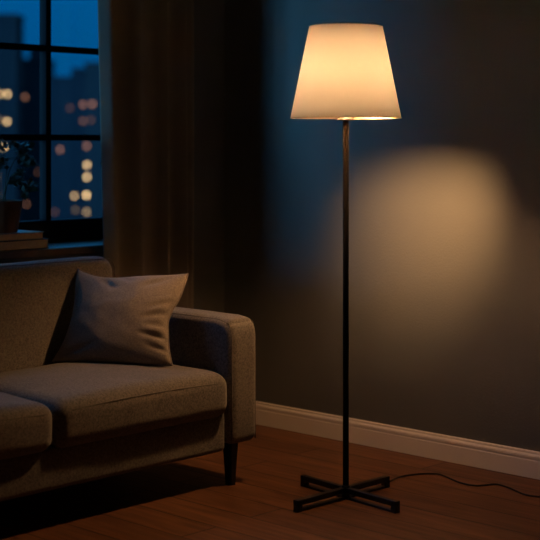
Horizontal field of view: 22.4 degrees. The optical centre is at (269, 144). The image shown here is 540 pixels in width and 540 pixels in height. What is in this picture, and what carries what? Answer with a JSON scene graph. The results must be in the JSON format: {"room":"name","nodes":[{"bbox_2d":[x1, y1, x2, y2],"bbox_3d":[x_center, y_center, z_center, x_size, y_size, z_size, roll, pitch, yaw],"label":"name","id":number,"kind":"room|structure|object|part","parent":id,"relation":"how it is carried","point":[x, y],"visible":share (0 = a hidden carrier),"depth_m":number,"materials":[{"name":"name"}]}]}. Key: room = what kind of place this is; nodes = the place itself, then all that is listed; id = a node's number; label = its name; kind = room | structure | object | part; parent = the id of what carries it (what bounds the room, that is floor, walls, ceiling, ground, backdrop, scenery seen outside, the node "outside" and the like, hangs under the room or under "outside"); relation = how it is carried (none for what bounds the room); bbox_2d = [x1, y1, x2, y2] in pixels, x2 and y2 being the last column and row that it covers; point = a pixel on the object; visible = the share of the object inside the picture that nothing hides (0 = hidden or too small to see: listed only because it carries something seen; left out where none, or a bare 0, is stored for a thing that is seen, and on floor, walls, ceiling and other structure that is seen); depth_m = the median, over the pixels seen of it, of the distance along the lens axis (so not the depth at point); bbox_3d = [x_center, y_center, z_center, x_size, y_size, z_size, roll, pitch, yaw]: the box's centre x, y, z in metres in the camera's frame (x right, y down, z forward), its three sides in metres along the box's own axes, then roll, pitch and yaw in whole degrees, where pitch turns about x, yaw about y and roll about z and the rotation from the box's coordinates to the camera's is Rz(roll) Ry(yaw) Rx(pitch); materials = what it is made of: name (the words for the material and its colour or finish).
{"room":"living room","nodes":[
{"label":"living room","id":0,"kind":"room"},
{"bbox_2d":[0,0,223,312],"bbox_3d":[-2.181,-0.150,3.904,0.300,2.600,5.455,0,0,44],"label":"wall","id":1,"kind":"structure","parent":0,"point":[208,14],"depth_m":5.71,"materials":[{"name":"grey paint"}]},
{"bbox_2d":[0,0,102,259],"bbox_3d":[-1.616,-0.352,4.478,0.317,1.536,3.115,0,0,44],"label":"window","id":2,"kind":"structure","parent":1,"relation":"in","point":[69,236],"depth_m":5.40,"materials":[{"name":"black paint"}]},
{"bbox_2d":[0,238,48,251],"bbox_3d":[-0.995,0.368,5.074,0.197,0.036,0.286,0,0,44],"label":"book","id":3,"kind":"object","parent":2,"relation":"on","point":[35,243],"visible":0.69,"depth_m":5.03,"materials":[{"name":"paper"}]},
{"bbox_2d":[0,230,43,240],"bbox_3d":[-0.997,0.337,5.068,0.183,0.027,0.254,0,0,44],"label":"book","id":4,"kind":"object","parent":3,"relation":"on","point":[21,234],"visible":0.73,"depth_m":5.04,"materials":[{"name":"paper"}]},
{"bbox_2d":[0,138,38,232],"bbox_3d":[-0.980,0.131,5.054,0.268,0.384,0.189,0,0,-1],"label":"potted plant","id":5,"kind":"object","parent":4,"relation":"on","point":[10,210],"visible":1,"depth_m":5.00,"materials":[{"name":"green plant"}]},
{"bbox_3d":[-1.006,0.264,5.056,0.184,0.118,0.184,0,0,44],"label":"pot","id":6,"kind":"part","parent":5,"relation":"part of","materials":[{"name":"ceramic"}]},
{"bbox_3d":[-0.981,0.085,5.042,0.234,0.268,0.122,0,0,0],"label":"stem","id":7,"kind":"part","parent":5,"relation":"part of","materials":[{"name":"green plant"}]},
{"bbox_3d":[-1.611,0.401,4.473,0.302,0.030,3.115,0,0,44],"label":"sill","id":8,"kind":"part","parent":2,"relation":"part of","materials":[{"name":"brown wood"}]},
{"bbox_3d":[-1.708,-0.367,4.565,0.065,1.506,3.115,0,0,44],"label":"frame","id":9,"kind":"part","parent":2,"relation":"part of","materials":[{"name":"black paint"}]},
{"bbox_3d":[-1.477,-1.340,4.369,0.079,0.024,3.400,0,0,44],"label":"curtain rod","id":10,"kind":"object","parent":1,"relation":"attached to","visible":0},
{"bbox_2d":[97,0,193,308],"bbox_3d":[-0.475,-0.091,5.385,0.122,2.470,0.526,0,0,44],"label":"curtain","id":11,"kind":"object","parent":10,"relation":"hanging from","point":[146,47],"visible":0.63,"depth_m":5.39,"materials":[{"name":"brown fabric"}]},
{"bbox_2d":[0,424,539,539],"bbox_3d":[-0.139,1.180,2.046,5.820,0.060,5.575,0,0,44],"label":"floor","id":12,"kind":"structure","parent":0,"point":[188,499],"depth_m":4.42,"materials":[{"name":"brown wood"}]},
{"bbox_2d":[0,256,255,501],"bbox_3d":[-0.903,0.777,4.294,0.768,0.746,1.733,0,0,44],"label":"sofa","id":13,"kind":"object","parent":12,"relation":"on","point":[65,424],"visible":0.88,"depth_m":4.43,"materials":[{"name":"grey fabric"}]},
{"bbox_2d":[0,392,51,459],"bbox_3d":[-1.082,0.822,3.965,0.573,0.179,0.748,0,0,44],"label":"seat cushion","id":14,"kind":"object","parent":13,"relation":"on","point":[25,419],"depth_m":3.97,"materials":[{"name":"fabric"}]},
{"bbox_3d":[-1.098,0.687,4.479,0.229,0.566,1.482,0,0,44],"label":"backrest","id":15,"kind":"part","parent":13,"relation":"part of","materials":[{"name":"fabric"}]},
{"bbox_3d":[-0.905,0.963,4.296,0.690,0.136,1.477,0,0,44],"label":"seat","id":16,"kind":"part","parent":13,"relation":"part of","materials":[{"name":"fabric"}]},
{"bbox_2d":[0,362,226,447],"bbox_3d":[-0.578,0.822,4.495,0.573,0.179,0.734,0,0,44],"label":"seat cushion","id":17,"kind":"object","parent":13,"relation":"on","point":[89,404],"depth_m":4.32,"materials":[{"name":"fabric"}]},
{"bbox_2d":[52,268,188,365],"bbox_3d":[-0.516,0.591,4.695,0.430,0.311,0.224,0,0,13],"label":"throw pillow","id":18,"kind":"object","parent":13,"relation":"on","point":[124,320],"visible":0.98,"depth_m":4.63,"materials":[{"name":"fabric"}]},
{"bbox_3d":[-0.354,0.796,4.876,0.750,0.429,0.134,0,0,44],"label":"armrest","id":19,"kind":"part","parent":13,"relation":"part of","materials":[{"name":"fabric"}]},
{"bbox_3d":[-0.134,1.079,4.628,0.041,0.143,0.041,0,0,44],"label":"leg","id":20,"kind":"part","parent":13,"relation":"part of","materials":[{"name":"black wood"}]},
{"bbox_2d":[290,23,539,513],"bbox_3d":[0.522,0.382,4.535,1.008,1.537,0.444,0,0,-18],"label":"floor lamp","id":21,"kind":"object","parent":12,"relation":"on","point":[345,75],"visible":1,"depth_m":4.34,"materials":[{"name":"black"}]},
{"bbox_3d":[0.247,-0.237,4.448,0.361,0.298,0.361,0,0,44],"label":"lamp shade","id":22,"kind":"part","parent":21,"relation":"part of","materials":[{"name":"beige fabric"}]},
{"bbox_2d":[337,117,354,120],"bbox_3d":[0.247,-0.131,4.448,0.060,0.101,0.060,0,0,44],"label":"bulb","id":23,"kind":"object","parent":21,"relation":"attached to","point":[342,118],"depth_m":4.43,"materials":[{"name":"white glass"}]},
{"bbox_3d":[0.731,1.143,4.606,0.646,0.015,0.217,0,0,18],"label":"power cord","id":24,"kind":"part","parent":21,"relation":"part of","materials":[{"name":"black rubber"}]},
{"bbox_2d":[224,0,539,451],"bbox_3d":[1.740,-0.150,4.023,5.820,2.600,0.120,0,0,44],"label":"wall","id":25,"kind":"structure","parent":0,"point":[444,195],"depth_m":5.12,"materials":[{"name":"grey paint"}]},
{"bbox_2d":[256,401,539,479],"bbox_3d":[1.766,1.104,3.905,5.420,0.092,0.016,0,0,44],"label":"baseboard","id":26,"kind":"structure","parent":25,"relation":"attached to","point":[474,453],"depth_m":5.09,"materials":[{"name":"beige paint"}]},
{"label":"outside","id":27,"kind":"structure","parent":0,"visible":0},
{"bbox_3d":[-42.698,43.400,426.851,590.000,0.500,680.000,0,0,44],"label":"ground","id":28,"kind":"structure","parent":27,"visible":0},
{"bbox_2d":[0,14,24,220],"bbox_3d":[-70.433,5.714,334.557,19.202,74.872,9.600,0,0,0],"label":"building","id":29,"kind":"structure","parent":28,"relation":"on","point":[11,25],"depth_m":330.06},
{"bbox_2d":[24,51,55,220],"bbox_3d":[-59.868,9.094,351.060,7.672,68.113,12.600,0,0,0],"label":"building","id":30,"kind":"structure","parent":28,"relation":"on","point":[31,65],"depth_m":345.06,"materials":[{"name":"concrete"}]},
{"bbox_2d":[51,68,85,218],"bbox_3d":[-44.810,12.937,313.052,9.385,60.425,26.600,0,0,0],"label":"building","id":31,"kind":"structure","parent":28,"relation":"on","point":[68,93],"depth_m":300.08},
{"bbox_2d":[84,62,102,217],"bbox_3d":[-31.760,12.934,299.049,14.036,60.432,28.600,0,0,0],"label":"building","id":32,"kind":"structure","parent":28,"relation":"on","point":[93,194],"depth_m":285.02,"materials":[{"name":"concrete"}]}
]}

